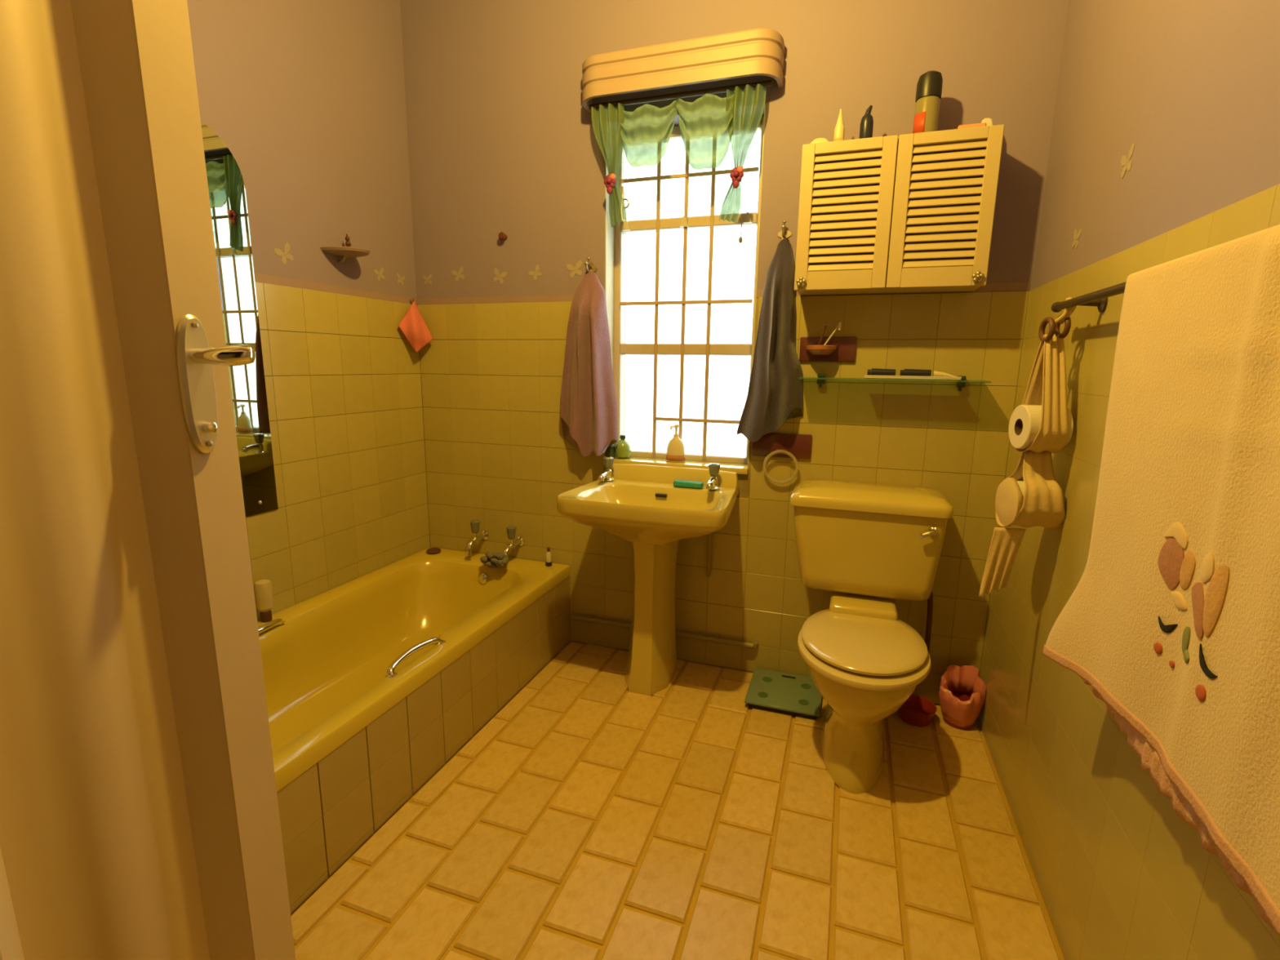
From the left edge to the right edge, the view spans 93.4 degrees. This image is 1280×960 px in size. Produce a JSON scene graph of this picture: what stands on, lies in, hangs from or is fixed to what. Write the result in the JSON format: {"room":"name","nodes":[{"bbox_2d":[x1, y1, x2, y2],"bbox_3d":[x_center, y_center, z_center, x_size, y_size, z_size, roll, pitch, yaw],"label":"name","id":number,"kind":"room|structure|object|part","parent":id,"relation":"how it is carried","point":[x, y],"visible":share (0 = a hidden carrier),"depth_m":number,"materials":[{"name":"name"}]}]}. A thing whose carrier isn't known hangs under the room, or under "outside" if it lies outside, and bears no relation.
{"room":"bathroom","nodes":[
{"label":"bathroom","id":0,"kind":"room"},
{"bbox_2d":[186,0,430,621],"bbox_3d":[-1.501,-0.478,1.593,0.200,2.780,2.507,4,11,18],"label":"wall","id":1,"kind":"structure","parent":0,"point":[307,98],"depth_m":2.24,"materials":[{"name":"paint"}]},
{"bbox_2d":[200,121,278,516],"bbox_3d":[-1.357,-0.435,1.700,0.010,1.202,0.625,4,11,18],"label":"wall mirror","id":2,"kind":"object","parent":1,"relation":"attached to","point":[226,186],"visible":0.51,"depth_m":1.93,"materials":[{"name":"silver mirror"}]},
{"bbox_2d":[320,246,369,262],"bbox_3d":[-1.080,-0.841,2.261,0.131,0.044,0.164,4,11,18],"label":"shelf","id":3,"kind":"object","parent":1,"relation":"attached to","point":[345,252],"visible":1,"depth_m":2.22,"materials":[{"name":"pink paint"}]},
{"bbox_2d":[345,233,351,246],"bbox_3d":[-1.102,-0.897,2.274,0.022,0.058,0.022,4,11,18],"label":"ornament","id":4,"kind":"object","parent":3,"relation":"on","point":[348,243],"visible":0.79,"depth_m":2.27,"materials":[{"name":"brown plastic"}]},
{"bbox_2d":[398,297,433,352],"bbox_3d":[-0.985,-0.675,2.622,0.098,0.237,0.130,4,11,18],"label":"washcloth","id":5,"kind":"object","parent":1,"relation":"hanging from","point":[413,326],"visible":1,"depth_m":2.62,"materials":[{"name":"fabric"}]},
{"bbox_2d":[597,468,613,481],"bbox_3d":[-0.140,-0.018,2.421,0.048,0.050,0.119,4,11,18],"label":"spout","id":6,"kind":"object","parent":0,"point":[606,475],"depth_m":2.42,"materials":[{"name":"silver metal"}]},
{"bbox_2d":[290,640,1064,959],"bbox_3d":[-0.469,1.131,0.964,2.785,0.123,4.050,4,11,18],"label":"floor","id":7,"kind":"structure","parent":0,"point":[590,817],"depth_m":1.58,"materials":[{"name":"tile"}]},
{"bbox_2d":[257,546,570,913],"bbox_3d":[-0.925,0.654,2.072,0.746,0.389,1.619,4,11,18],"label":"bathtub","id":8,"kind":"object","parent":7,"relation":"on","point":[374,681],"visible":0.64,"depth_m":2.03,"materials":[{"name":"yellow ceramic"}]},
{"bbox_2d":[253,579,273,622],"bbox_3d":[-1.275,0.409,2.047,0.052,0.145,0.052,4,11,18],"label":"lotion bottle","id":9,"kind":"object","parent":8,"relation":"on","point":[263,588],"visible":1,"depth_m":2.03,"materials":[{"name":"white plastic"}]},
{"bbox_2d":[257,546,570,791],"bbox_3d":[-0.925,0.641,2.068,0.746,0.308,1.617,4,11,18],"label":"tub","id":10,"kind":"object","parent":8,"relation":"in","point":[340,719],"depth_m":2.12,"materials":[{"name":"yellow ceramic"}]},
{"bbox_2d":[426,547,440,553],"bbox_3d":[-0.965,0.330,2.816,0.066,0.020,0.066,4,11,18],"label":"soap bar","id":11,"kind":"object","parent":8,"relation":"on","point":[432,550],"visible":1,"depth_m":2.80,"materials":[{"name":"brown plastic"}]},
{"bbox_2d":[466,520,488,555],"bbox_3d":[-0.743,0.256,2.733,0.046,0.150,0.135,4,11,18],"label":"tap","id":12,"kind":"object","parent":8,"relation":"on","point":[475,524],"visible":1,"depth_m":2.71,"materials":[{"name":"silver metal"}]},
{"bbox_2d":[480,551,508,568],"bbox_3d":[-0.629,0.346,2.607,0.138,0.073,0.080,4,11,18],"label":"sponge","id":13,"kind":"object","parent":8,"relation":"on","point":[500,559],"visible":1,"depth_m":2.58,"materials":[{"name":"beige"}]},
{"bbox_2d":[502,525,524,557],"bbox_3d":[-0.568,0.278,2.676,0.046,0.150,0.135,4,11,18],"label":"tap","id":14,"kind":"object","parent":8,"relation":"on","point":[511,530],"visible":0.87,"depth_m":2.65,"materials":[{"name":"silver metal"}]},
{"bbox_2d":[545,546,551,566],"bbox_3d":[-0.402,0.337,2.653,0.029,0.083,0.029,4,11,18],"label":"shampoo bottle","id":15,"kind":"object","parent":8,"relation":"on","point":[548,563],"visible":1,"depth_m":2.65,"materials":[{"name":"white plastic"}]},
{"bbox_2d":[546,551,551,562],"bbox_3d":[-0.402,0.337,2.653,0.023,0.048,0.023,4,11,18],"label":"label","id":16,"kind":"object","parent":15,"relation":"on","point":[548,554],"depth_m":2.64,"materials":[{"name":"white paper"}]},
{"bbox_2d":[556,463,738,695],"bbox_3d":[0.046,0.394,2.305,0.611,0.838,0.470,4,11,18],"label":"basin","id":17,"kind":"object","parent":7,"relation":"on","point":[642,506],"visible":0.98,"depth_m":2.29,"materials":[{"name":"yellow ceramic"}]},
{"bbox_2d":[597,456,613,481],"bbox_3d":[-0.140,-0.041,2.417,0.048,0.096,0.119,4,11,18],"label":"tap","id":18,"kind":"object","parent":17,"relation":"on","point":[606,475],"visible":1,"depth_m":2.43,"materials":[{"name":"silver metal"}]},
{"bbox_2d":[673,480,703,488],"bbox_3d":[0.189,0.016,2.349,0.117,0.024,0.036,4,11,18],"label":"brush","id":19,"kind":"object","parent":17,"relation":"on","point":[681,483],"visible":1,"depth_m":2.33,"materials":[{"name":"teal plastic"}]},
{"bbox_2d":[706,462,719,489],"bbox_3d":[0.271,-0.009,2.279,0.048,0.096,0.119,4,11,18],"label":"tap","id":20,"kind":"object","parent":17,"relation":"on","point":[713,468],"visible":1,"depth_m":2.29,"materials":[{"name":"silver metal"}]},
{"bbox_2d":[744,667,822,719],"bbox_3d":[0.553,0.812,2.299,0.268,0.032,0.268,4,11,18],"label":"bathroom scale","id":21,"kind":"object","parent":7,"relation":"on","point":[769,690],"visible":0.96,"depth_m":2.26,"materials":[{"name":"green plastic"}]},
{"bbox_2d":[789,480,953,794],"bbox_3d":[0.718,0.473,1.962,0.518,0.829,0.689,4,11,18],"label":"toilet","id":22,"kind":"object","parent":7,"relation":"on","point":[872,546],"visible":1,"depth_m":1.98,"materials":[{"name":"yellow ceramic"}]},
{"bbox_3d":[0.688,0.523,1.871,0.390,0.024,0.482,4,11,18],"label":"seat","id":23,"kind":"part","parent":22,"relation":"part of","materials":[{"name":"beige plastic"}]},
{"bbox_3d":[0.693,0.492,1.876,0.368,0.022,0.448,4,11,18],"label":"lid","id":24,"kind":"part","parent":22,"relation":"part of","materials":[{"name":"beige plastic"}]},
{"bbox_3d":[0.793,0.060,2.098,0.514,0.065,0.236,4,11,18],"label":"cistern lid","id":25,"kind":"part","parent":22,"relation":"part of","materials":[{"name":"yellow ceramic"}]},
{"bbox_3d":[0.932,0.171,1.947,0.057,0.037,0.032,4,11,18],"label":"flush lever","id":26,"kind":"part","parent":22,"relation":"part of","materials":[{"name":"silver metal"}]},
{"bbox_2d":[897,694,937,726],"bbox_3d":[0.988,0.831,2.162,0.136,0.058,0.136,4,11,18],"label":"dish","id":27,"kind":"object","parent":7,"relation":"on","point":[917,710],"visible":0.86,"depth_m":2.16,"materials":[{"name":"plastic"}]},
{"bbox_2d":[938,664,986,728],"bbox_3d":[1.133,0.766,2.128,0.149,0.200,0.150,4,11,18],"label":"waste bin","id":28,"kind":"object","parent":7,"relation":"on","point":[962,692],"visible":1,"depth_m":2.12,"materials":[{"name":"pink plastic"}]},
{"bbox_2d":[400,0,1068,704],"bbox_3d":[0.168,-0.622,2.457,2.785,2.780,0.250,4,11,18],"label":"wall","id":29,"kind":"structure","parent":0,"point":[501,137],"depth_m":2.32,"materials":[{"name":"tile"}]},
{"bbox_2d":[497,231,507,239],"bbox_3d":[-0.569,-1.009,2.498,0.032,0.032,0.033,4,11,18],"label":"peg","id":30,"kind":"object","parent":29,"relation":"attached to","point":[501,236],"visible":1,"depth_m":2.48,"materials":[{"name":"red ceramic"}]},
{"bbox_2d":[584,257,597,272],"bbox_3d":[-0.203,-0.847,2.385,0.050,0.070,0.061,4,11,18],"label":"towel hook","id":31,"kind":"object","parent":29,"relation":"attached to","point":[591,267],"visible":0.97,"depth_m":2.40,"materials":[{"name":"metal"}]},
{"bbox_2d":[560,270,617,456],"bbox_3d":[-0.223,-0.461,2.426,0.247,0.739,0.106,4,11,18],"label":"towel","id":32,"kind":"object","parent":31,"relation":"hanging from","point":[588,408],"visible":1,"depth_m":2.42,"materials":[{"name":"pink fabric"}]},
{"bbox_3d":[-0.194,-0.844,2.413,0.050,0.055,0.004,4,11,18],"label":"plate","id":33,"kind":"part","parent":31,"relation":"part of","materials":[{"name":"metal"}]},
{"bbox_2d":[571,614,758,648],"bbox_3d":[0.088,0.641,2.570,0.825,0.028,0.034,4,11,18],"label":"pipe","id":34,"kind":"object","parent":29,"relation":"attached to","point":[590,619],"visible":0.9,"depth_m":2.52,"materials":[{"name":"beige metal"}]},
{"bbox_2d":[582,27,785,112],"bbox_3d":[0.129,-1.435,2.120,0.726,0.135,0.131,4,11,18],"label":"pelmet","id":35,"kind":"object","parent":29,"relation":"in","point":[760,51],"depth_m":2.05,"materials":[{"name":"paint"}]},
{"bbox_2d":[589,80,772,227],"bbox_3d":[0.120,-1.148,2.162,0.666,0.450,0.065,4,11,18],"label":"curtain","id":36,"kind":"object","parent":35,"relation":"hanging from","point":[708,125],"visible":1,"depth_m":2.13,"materials":[{"name":"green fabric"}]},
{"bbox_3d":[0.129,-1.364,2.138,0.666,0.017,0.018,4,11,18],"label":"curtain rod","id":37,"kind":"part","parent":36,"relation":"part of","materials":[{"name":"brown metal"}]},
{"bbox_2d":[603,103,765,474],"bbox_3d":[0.166,-0.702,2.385,0.605,1.315,0.167,4,11,18],"label":"window","id":38,"kind":"structure","parent":29,"relation":"in","point":[615,237],"depth_m":2.41,"materials":[{"name":"paint"}]},
{"bbox_2d":[605,444,614,458],"bbox_3d":[-0.125,-0.132,2.533,0.038,0.082,0.038,4,11,18],"label":"bottle","id":39,"kind":"object","parent":38,"relation":"on","point":[610,451],"visible":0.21,"depth_m":2.52,"materials":[{"name":"green glass"}]},
{"bbox_2d":[614,435,631,458],"bbox_3d":[-0.072,-0.141,2.545,0.072,0.097,0.072,4,11,18],"label":"soap bottle","id":40,"kind":"object","parent":38,"relation":"on","point":[622,447],"visible":1,"depth_m":2.52,"materials":[{"name":"plastic"}]},
{"bbox_2d":[665,423,685,462],"bbox_3d":[0.147,-0.152,2.466,0.079,0.153,0.062,-1,11,-8],"label":"soap dispenser","id":41,"kind":"object","parent":38,"relation":"on","point":[675,447],"visible":1,"depth_m":2.45,"materials":[{"name":"beige plastic"}]},
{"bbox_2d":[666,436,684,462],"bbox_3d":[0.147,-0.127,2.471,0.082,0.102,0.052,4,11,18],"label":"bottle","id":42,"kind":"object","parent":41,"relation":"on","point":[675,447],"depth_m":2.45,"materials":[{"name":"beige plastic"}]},
{"bbox_3d":[0.148,-0.064,2.481,0.605,0.024,0.112,4,11,18],"label":"sill","id":43,"kind":"part","parent":38,"relation":"part of","materials":[{"name":"yellow tile"}]},
{"bbox_3d":[0.183,-0.534,2.466,0.547,0.045,0.055,4,11,18],"label":"meeting rail","id":44,"kind":"part","parent":38,"relation":"part of","materials":[{"name":"paint"}]},
{"bbox_3d":[0.193,-1.174,2.348,0.547,0.293,0.004,4,11,18],"label":"pane","id":45,"kind":"part","parent":38,"relation":"part of","materials":[{"name":"clear glass"}]},
{"bbox_3d":[0.381,-0.947,2.268,0.016,0.106,0.016,4,11,18],"label":"pull chain","id":46,"kind":"part","parent":38,"relation":"part of","materials":[{"name":"metal"}]},
{"bbox_2d":[751,432,812,458],"bbox_3d":[0.530,-0.079,2.276,0.220,0.192,0.037,4,11,18],"label":"wall tile","id":47,"kind":"object","parent":29,"relation":"attached to","point":[771,444],"visible":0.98,"depth_m":2.27,"materials":[{"name":"red tile"}]},
{"bbox_2d":[777,219,791,239],"bbox_3d":[0.509,-0.882,2.130,0.050,0.070,0.061,4,11,18],"label":"towel hook","id":48,"kind":"object","parent":29,"relation":"attached to","point":[784,233],"visible":0.99,"depth_m":2.15,"materials":[{"name":"metal"}]},
{"bbox_2d":[736,239,803,441],"bbox_3d":[0.477,-0.496,2.180,0.244,0.719,0.096,4,11,18],"label":"towel","id":49,"kind":"object","parent":48,"relation":"hanging from","point":[775,395],"visible":1,"depth_m":2.18,"materials":[{"name":"grey fabric"}]},
{"bbox_3d":[0.518,-0.880,2.158,0.050,0.055,0.004,4,11,18],"label":"plate","id":50,"kind":"part","parent":48,"relation":"part of","materials":[{"name":"metal"}]},
{"bbox_2d":[799,336,857,362],"bbox_3d":[0.661,-0.463,2.129,0.194,0.088,0.093,4,11,18],"label":"toothbrush holder","id":51,"kind":"object","parent":29,"relation":"attached to","point":[837,348],"visible":1,"depth_m":2.15,"materials":[{"name":"red ceramic"}]},
{"bbox_3d":[0.637,-0.460,2.132,0.110,0.032,0.082,4,11,18],"label":"dish","id":52,"kind":"part","parent":51,"relation":"part of","materials":[{"name":"ceramic"}]},
{"bbox_2d":[817,322,831,345],"bbox_3d":[0.646,-0.506,2.118,0.045,0.090,0.018,4,11,18],"label":"razor","id":53,"kind":"object","parent":51,"relation":"in","point":[828,323],"visible":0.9,"depth_m":2.11,"materials":[{"name":"brown plastic"}]},
{"bbox_3d":[0.640,-0.503,2.118,0.032,0.085,0.013,2,11,5],"label":"handle","id":54,"kind":"part","parent":53,"relation":"part of","materials":[{"name":"brown plastic"}]},
{"bbox_2d":[823,322,841,345],"bbox_3d":[0.669,-0.504,2.108,0.061,0.092,0.014,3,11,12],"label":"toothbrush","id":55,"kind":"object","parent":51,"relation":"in","point":[839,323],"visible":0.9,"depth_m":2.10,"materials":[{"name":"white plastic"}]},
{"bbox_2d":[817,373,965,391],"bbox_3d":[0.856,-0.336,2.069,0.595,0.050,0.121,4,11,18],"label":"glass shelf","id":56,"kind":"object","parent":29,"relation":"attached to","point":[820,381],"visible":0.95,"depth_m":2.04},
{"bbox_2d":[863,375,961,380],"bbox_3d":[0.912,-0.345,2.028,0.295,0.011,0.064,4,11,18],"label":"tray","id":57,"kind":"object","parent":56,"relation":"on","point":[906,377],"visible":1,"depth_m":2.00,"materials":[{"name":"plastic"}]},
{"bbox_2d":[866,368,895,375],"bbox_3d":[0.823,-0.367,2.055,0.089,0.026,0.027,4,11,18],"label":"tube","id":58,"kind":"object","parent":57,"relation":"on","point":[873,371],"visible":0.9,"depth_m":2.04,"materials":[{"name":"plastic"}]},
{"bbox_2d":[899,368,931,376],"bbox_3d":[0.924,-0.359,2.021,0.094,0.026,0.027,4,11,18],"label":"tube","id":59,"kind":"object","parent":57,"relation":"on","point":[913,372],"visible":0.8,"depth_m":2.01,"materials":[{"name":"plastic"}]},
{"bbox_2d":[933,370,954,376],"bbox_3d":[1.009,-0.350,1.993,0.070,0.022,0.030,4,11,18],"label":"toothpaste tube","id":60,"kind":"object","parent":57,"relation":"on","point":[935,373],"visible":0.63,"depth_m":1.99,"materials":[{"name":"beige plastic"}]},
{"bbox_2d":[794,124,1004,295],"bbox_3d":[0.812,-0.848,1.952,0.574,0.450,0.189,4,11,18],"label":"upper cabinet","id":61,"kind":"object","parent":29,"relation":"attached to","point":[906,213],"visible":1,"depth_m":1.89,"materials":[{"name":"beige paint"}]},
{"bbox_3d":[0.533,-0.656,1.995,0.033,0.033,0.019,4,11,18],"label":"knob","id":62,"kind":"part","parent":61,"relation":"part of","materials":[{"name":"metal"}]},
{"bbox_2d":[809,137,829,143],"bbox_3d":[0.588,-1.103,1.978,0.070,0.034,0.050,4,11,18],"label":"pack","id":63,"kind":"object","parent":61,"relation":"on","point":[818,140],"visible":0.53,"depth_m":1.96,"materials":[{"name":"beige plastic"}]},
{"bbox_2d":[833,108,844,141],"bbox_3d":[0.645,-1.136,1.947,0.034,0.112,0.033,4,11,18],"label":"bottle","id":64,"kind":"object","parent":61,"relation":"on","point":[839,130],"visible":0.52,"depth_m":1.94,"materials":[{"name":"beige plastic"}]},
{"bbox_3d":[0.655,-0.846,1.937,0.284,0.449,0.020,4,11,18],"label":"door","id":65,"kind":"part","parent":61,"relation":"part of","materials":[{"name":"beige paint"}]},
{"bbox_2d":[858,105,873,138],"bbox_3d":[0.722,-1.131,1.921,0.040,0.114,0.039,4,11,18],"label":"bottle","id":66,"kind":"object","parent":61,"relation":"on","point":[866,126],"visible":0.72,"depth_m":1.91,"materials":[{"name":"plastic"}]},
{"bbox_2d":[912,70,942,133],"bbox_3d":[0.889,-1.154,1.863,0.074,0.186,0.073,4,11,18],"label":"bottle","id":67,"kind":"object","parent":61,"relation":"on","point":[929,85],"visible":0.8,"depth_m":1.84,"materials":[{"name":"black plastic"}]},
{"bbox_3d":[0.926,-0.825,1.846,0.283,0.449,0.020,4,11,18],"label":"door","id":68,"kind":"part","parent":61,"relation":"part of","materials":[{"name":"beige paint"}]},
{"bbox_2d":[957,122,986,128],"bbox_3d":[1.005,-1.063,1.834,0.076,0.020,0.060,4,11,18],"label":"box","id":69,"kind":"object","parent":61,"relation":"on","point":[984,124],"visible":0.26,"depth_m":1.81,"materials":[{"name":"orange cardboard"}]},
{"bbox_3d":[1.026,-0.617,1.829,0.033,0.033,0.019,4,11,18],"label":"knob","id":70,"kind":"part","parent":61,"relation":"part of","materials":[{"name":"metal"}]},
{"bbox_2d":[981,117,993,125],"bbox_3d":[1.071,-1.088,1.868,0.044,0.058,0.036,4,11,18],"label":"packet","id":71,"kind":"object","parent":61,"relation":"on","point":[988,121],"visible":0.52,"depth_m":1.85,"materials":[{"name":"plastic"}]},
{"bbox_2d":[977,0,1279,959],"bbox_3d":[0.944,-0.289,0.772,0.200,2.780,2.507,4,11,18],"label":"wall","id":72,"kind":"structure","parent":0,"point":[1165,144],"depth_m":1.27,"materials":[{"name":"tile"}]},
{"bbox_2d":[1051,281,1125,312],"bbox_3d":[0.846,-0.312,0.898,0.068,0.039,1.286,4,11,18],"label":"towel rail","id":73,"kind":"object","parent":72,"relation":"attached to","point":[1099,299],"visible":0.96,"depth_m":1.32,"materials":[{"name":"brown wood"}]},
{"bbox_2d":[978,297,1076,597],"bbox_3d":[0.978,-0.070,1.522,0.181,0.746,0.132,3,11,11],"label":"toilet roll holder","id":74,"kind":"object","parent":73,"relation":"hanging from","point":[1042,505],"visible":0.89,"depth_m":1.49,"materials":[{"name":"beige fabric"}]},
{"bbox_2d":[1017,480,1024,504],"bbox_3d":[0.996,0.058,1.541,0.099,0.110,0.110,2,11,7],"label":"toilet roll","id":75,"kind":"object","parent":74,"relation":"in","point":[1021,484],"visible":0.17,"depth_m":1.51,"materials":[{"name":"paper"}]},
{"bbox_2d":[1008,404,1073,448],"bbox_3d":[0.998,-0.131,1.505,0.099,0.110,0.110,2,11,7],"label":"toilet roll","id":76,"kind":"object","parent":74,"relation":"in","point":[1024,423],"visible":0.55,"depth_m":1.48,"materials":[{"name":"paper"}]},
{"bbox_2d":[1042,224,1279,936],"bbox_3d":[0.725,0.074,0.771,0.081,0.762,0.820,4,11,18],"label":"embroidered towel","id":77,"kind":"object","parent":73,"relation":"hanging from","point":[1171,619],"visible":1,"depth_m":0.80,"materials":[{"name":"beige fabric"}]},
{"bbox_3d":[0.741,0.218,0.818,0.004,0.039,0.019,6,12,24],"label":"embroidered stem","id":78,"kind":"part","parent":77,"relation":"part of","materials":[{"name":"fabric"}]},
{"bbox_3d":[0.733,0.237,0.809,0.004,0.016,0.024,8,13,32],"label":"embroidered stem","id":79,"kind":"part","parent":77,"relation":"part of","materials":[{"name":"fabric"}]},
{"bbox_3d":[-0.706,-0.155,-0.038,2.785,2.780,0.120,4,11,18],"label":"wall","id":80,"kind":"structure","parent":0,"visible":0},
{"bbox_2d":[0,0,295,959],"bbox_3d":[-0.654,0.111,0.491,0.130,2.040,0.801,3,11,13],"label":"door","id":81,"kind":"structure","parent":80,"relation":"in","point":[140,819],"depth_m":0.73,"materials":[{"name":"beige paint"}]},
{"bbox_3d":[-0.580,-0.124,0.792,0.009,0.180,0.045,3,11,13],"label":"handle plate","id":82,"kind":"part","parent":81,"relation":"part of","materials":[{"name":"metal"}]},
{"bbox_3d":[-0.545,-0.162,0.783,0.079,0.028,0.038,-1,11,-8],"label":"lever","id":83,"kind":"part","parent":81,"relation":"part of","materials":[{"name":"silver metal"}]}
]}

